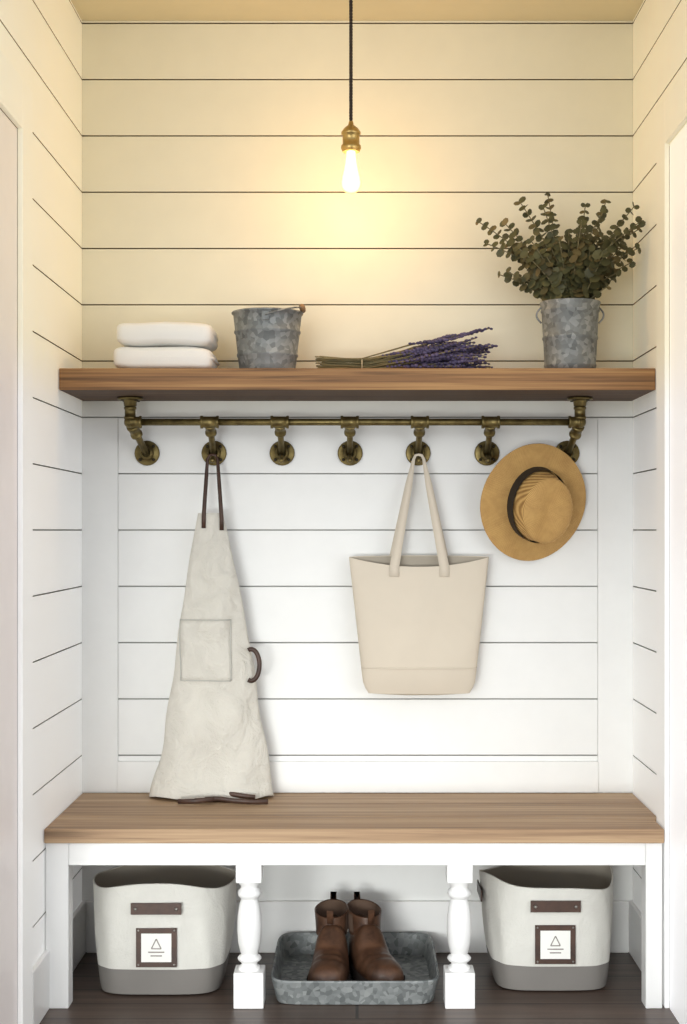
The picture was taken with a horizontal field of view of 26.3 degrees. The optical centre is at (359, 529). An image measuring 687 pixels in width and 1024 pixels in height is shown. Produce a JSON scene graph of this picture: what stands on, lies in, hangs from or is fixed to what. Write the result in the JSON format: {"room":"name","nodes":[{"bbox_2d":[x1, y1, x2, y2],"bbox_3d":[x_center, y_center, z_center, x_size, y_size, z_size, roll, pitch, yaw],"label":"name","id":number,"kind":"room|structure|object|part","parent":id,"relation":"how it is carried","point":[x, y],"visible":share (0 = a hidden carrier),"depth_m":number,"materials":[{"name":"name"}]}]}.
{"room":"mudroom","nodes":[
{"label":"mudroom","id":0,"kind":"room"},
{"bbox_2d":[0,0,81,1023],"bbox_3d":[-0.817,-0.119,3.575,0.120,2.535,1.090,0,0,0],"label":"wall","id":1,"kind":"structure","parent":0,"point":[41,39],"depth_m":3.66,"materials":[{"name":"white paint"}]},
{"bbox_2d":[0,109,16,1023],"bbox_3d":[-0.777,0.131,3.137,0.040,2.034,0.214,0,0,0],"label":"door","id":2,"kind":"structure","parent":1,"relation":"in","point":[8,131],"depth_m":3.16,"materials":[{"name":"paint"}]},
{"bbox_2d":[0,50,32,1023],"bbox_3d":[-0.751,0.075,3.188,0.012,2.145,0.315,0,0,0],"label":"trim","id":3,"kind":"structure","parent":1,"relation":"attached to","point":[16,98],"depth_m":3.26,"materials":[{"name":"white paint"}]},
{"bbox_2d":[33,901,85,1023],"bbox_3d":[-0.750,1.078,3.673,0.012,0.140,0.652,0,0,0],"label":"baseboard","id":4,"kind":"structure","parent":1,"relation":"attached to","point":[41,969],"depth_m":3.50,"materials":[{"name":"white paint"}]},
{"bbox_2d":[78,21,635,900],"bbox_3d":[-0.007,-0.119,4.055,1.740,2.535,0.130,0,0,0],"label":"wall","id":5,"kind":"structure","parent":0,"point":[213,159],"depth_m":4.00,"materials":[{"name":"white paint"}]},
{"bbox_2d":[117,397,592,465],"bbox_3d":[-0.013,-0.262,3.922,1.256,0.174,0.152,0,0,0],"label":"hook rail","id":6,"kind":"object","parent":5,"relation":"attached to","point":[147,453],"visible":0.98,"depth_m":3.88,"materials":[{"name":"gold metal"}]},
{"bbox_2d":[149,453,273,804],"bbox_3d":[-0.397,0.254,3.902,0.333,0.920,0.187,0,0,0],"label":"apron","id":7,"kind":"object","parent":6,"relation":"hanging from","point":[215,748],"visible":1,"depth_m":3.89,"materials":[{"name":"grey fabric"}]},
{"bbox_2d":[349,453,488,694],"bbox_3d":[0.159,0.119,3.948,0.376,0.650,0.087,0,0,0],"label":"tote bag","id":8,"kind":"object","parent":6,"relation":"hanging from","point":[419,617],"visible":1,"depth_m":3.92,"materials":[{"name":"fabric"}]},
{"bbox_2d":[480,443,585,560],"bbox_3d":[0.480,-0.073,3.896,0.298,0.314,0.161,0,0,-19],"label":"straw hat","id":9,"kind":"object","parent":6,"relation":"hanging from","point":[533,501],"visible":1,"depth_m":3.90,"materials":[{"name":"brown wicker"}]},
{"bbox_2d":[59,368,654,400],"bbox_3d":[-0.007,-0.379,3.842,1.496,0.055,0.314,0,0,0],"label":"wooden shelf","id":10,"kind":"object","parent":5,"relation":"attached to","point":[85,384],"visible":1,"depth_m":3.69,"materials":[{"name":"brown wood"}]},
{"bbox_2d":[113,321,219,367],"bbox_3d":[-0.501,-0.471,3.834,0.262,0.128,0.201,0,0,0],"label":"folded towels","id":11,"kind":"object","parent":10,"relation":"on","point":[163,344],"visible":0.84,"depth_m":3.74,"materials":[{"name":"white fabric"}]},
{"bbox_2d":[231,304,305,367],"bbox_3d":[-0.239,-0.497,3.840,0.193,0.180,0.196,0,0,0],"label":"galvanized bucket","id":12,"kind":"object","parent":10,"relation":"on","point":[266,337],"visible":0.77,"depth_m":3.77,"materials":[{"name":"metal"}]},
{"bbox_2d":[315,327,497,367],"bbox_3d":[0.114,-0.465,3.834,0.466,0.116,0.184,0,0,0],"label":"bunch","id":13,"kind":"object","parent":10,"relation":"on","point":[442,354],"visible":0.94,"depth_m":3.79,"materials":[{"name":"purple plant"}]},
{"bbox_2d":[476,192,645,367],"bbox_3d":[0.519,-0.648,3.843,0.434,0.483,0.166,0,0,4],"label":"eucalyptus","id":14,"kind":"object","parent":10,"relation":"on","point":[568,279],"visible":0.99,"depth_m":3.81,"materials":[{"name":"plant"}]},
{"bbox_2d":[536,298,604,367],"bbox_3d":[0.550,-0.501,3.845,0.181,0.188,0.158,0,0,0],"label":"pot","id":15,"kind":"object","parent":10,"relation":"on","point":[569,325],"depth_m":3.78,"materials":[{"name":"metal"}]},
{"bbox_2d":[86,901,628,952],"bbox_3d":[-0.007,1.078,3.993,1.474,0.140,0.014,0,0,0],"label":"baseboard","id":16,"kind":"structure","parent":5,"relation":"attached to","point":[279,918],"depth_m":3.99,"materials":[{"name":"white paint"}]},
{"bbox_2d":[71,0,643,20],"bbox_3d":[-0.007,-1.427,3.560,1.740,0.080,1.120,0,0,0],"label":"ceiling","id":17,"kind":"structure","parent":0,"point":[88,10],"depth_m":3.92,"materials":[{"name":"paint"}]},
{"bbox_2d":[341,0,360,193],"bbox_3d":[-0.023,-1.117,3.700,0.100,0.538,0.100,0,0,0],"label":"pendant light","id":18,"kind":"object","parent":17,"relation":"hanging from","point":[350,179],"visible":1,"depth_m":3.69,"materials":[{"name":"brown"}]},
{"bbox_2d":[341,121,360,153],"bbox_3d":[-0.023,-0.991,3.700,0.051,0.078,0.051,0,0,0],"label":"socket","id":19,"kind":"object","parent":18,"relation":"attached to","point":[350,134],"depth_m":3.68,"materials":[{"name":"gold metal"}]},
{"bbox_3d":[-0.023,-1.206,3.700,0.100,0.359,0.100,0,0,0],"label":"cord","id":20,"kind":"part","parent":18,"relation":"part of","materials":[{"name":"brown plastic"}]},
{"bbox_3d":[-0.023,-0.900,3.700,0.052,0.104,0.052,0,0,0],"label":"bulb","id":21,"kind":"part","parent":18,"relation":"part of","materials":[{"name":"white glass"}]},
{"bbox_2d":[40,952,678,1023],"bbox_3d":[-0.007,1.178,1.060,5.000,0.060,6.120,0,0,0],"label":"floor","id":22,"kind":"structure","parent":0,"point":[619,1001],"depth_m":3.54,"materials":[{"name":"brown wood"}]},
{"bbox_2d":[93,865,236,994],"bbox_3d":[-0.498,1.005,3.748,0.366,0.278,0.322,0,0,0],"label":"storage bin","id":23,"kind":"object","parent":22,"relation":"on","point":[160,929],"visible":0.95,"depth_m":3.62,"materials":[{"name":"fabric"}]},
{"bbox_3d":[-0.499,0.992,3.595,0.124,0.159,0.014,0,0,0],"label":"leather handle and label","id":24,"kind":"part","parent":23,"relation":"part of","materials":[{"name":"brown"}]},
{"bbox_2d":[44,793,663,1008],"bbox_3d":[-0.007,0.931,3.754,1.496,0.433,0.488,0,0,0],"label":"wooden bench","id":25,"kind":"object","parent":22,"relation":"on","point":[459,832],"visible":0.99,"depth_m":3.52,"materials":[{"name":"brown wood"}]},
{"bbox_2d":[271,932,438,1004],"bbox_3d":[-0.012,1.116,3.755,0.414,0.060,0.439,0,0,0],"label":"tray","id":26,"kind":"object","parent":22,"relation":"on","point":[415,953],"visible":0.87,"depth_m":3.63,"materials":[{"name":"metal"}]},
{"bbox_2d":[307,892,349,980],"bbox_3d":[-0.074,1.047,3.727,0.104,0.186,0.294,0,0,3],"label":"boot","id":27,"kind":"object","parent":26,"relation":"on","point":[330,962],"visible":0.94,"depth_m":3.72,"materials":[{"name":"leather"}]},
{"bbox_2d":[346,891,404,980],"bbox_3d":[0.031,1.047,3.733,0.103,0.186,0.294,0,0,-17],"label":"boot","id":28,"kind":"object","parent":26,"relation":"on","point":[370,959],"visible":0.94,"depth_m":3.72,"materials":[{"name":"leather"}]},
{"bbox_2d":[477,865,612,990],"bbox_3d":[0.480,1.007,3.779,0.347,0.273,0.321,0,0,0],"label":"storage bin","id":29,"kind":"object","parent":22,"relation":"on","point":[547,927],"visible":0.99,"depth_m":3.65,"materials":[{"name":"fabric"}]},
{"bbox_3d":[0.425,0.994,3.732,0.239,0.158,0.227,0,0,0],"label":"leather handle and label","id":30,"kind":"part","parent":29,"relation":"part of","materials":[{"name":"brown"}]},
{"bbox_2d":[633,0,686,999],"bbox_3d":[0.803,-0.119,3.695,0.120,2.535,0.850,0,0,0],"label":"wall","id":31,"kind":"structure","parent":0,"point":[659,26],"depth_m":3.78,"materials":[{"name":"white paint"}]},
{"bbox_2d":[628,901,641,971],"bbox_3d":[0.736,1.078,3.813,0.012,0.140,0.372,0,0,0],"label":"baseboard","id":32,"kind":"structure","parent":31,"relation":"attached to","point":[635,916],"depth_m":3.89,"materials":[{"name":"white paint"}]},
{"bbox_2d":[656,67,686,1007],"bbox_3d":[0.737,0.056,3.447,0.012,2.185,0.355,0,0,0],"label":"trim","id":33,"kind":"structure","parent":31,"relation":"attached to","point":[671,115],"depth_m":3.53,"materials":[{"name":"white paint"}]},
{"bbox_2d":[670,124,686,1023],"bbox_3d":[0.763,0.111,3.397,0.040,2.074,0.254,0,0,0],"label":"door","id":34,"kind":"structure","parent":31,"relation":"in","point":[678,147],"depth_m":3.43,"materials":[{"name":"paint"}]}
]}

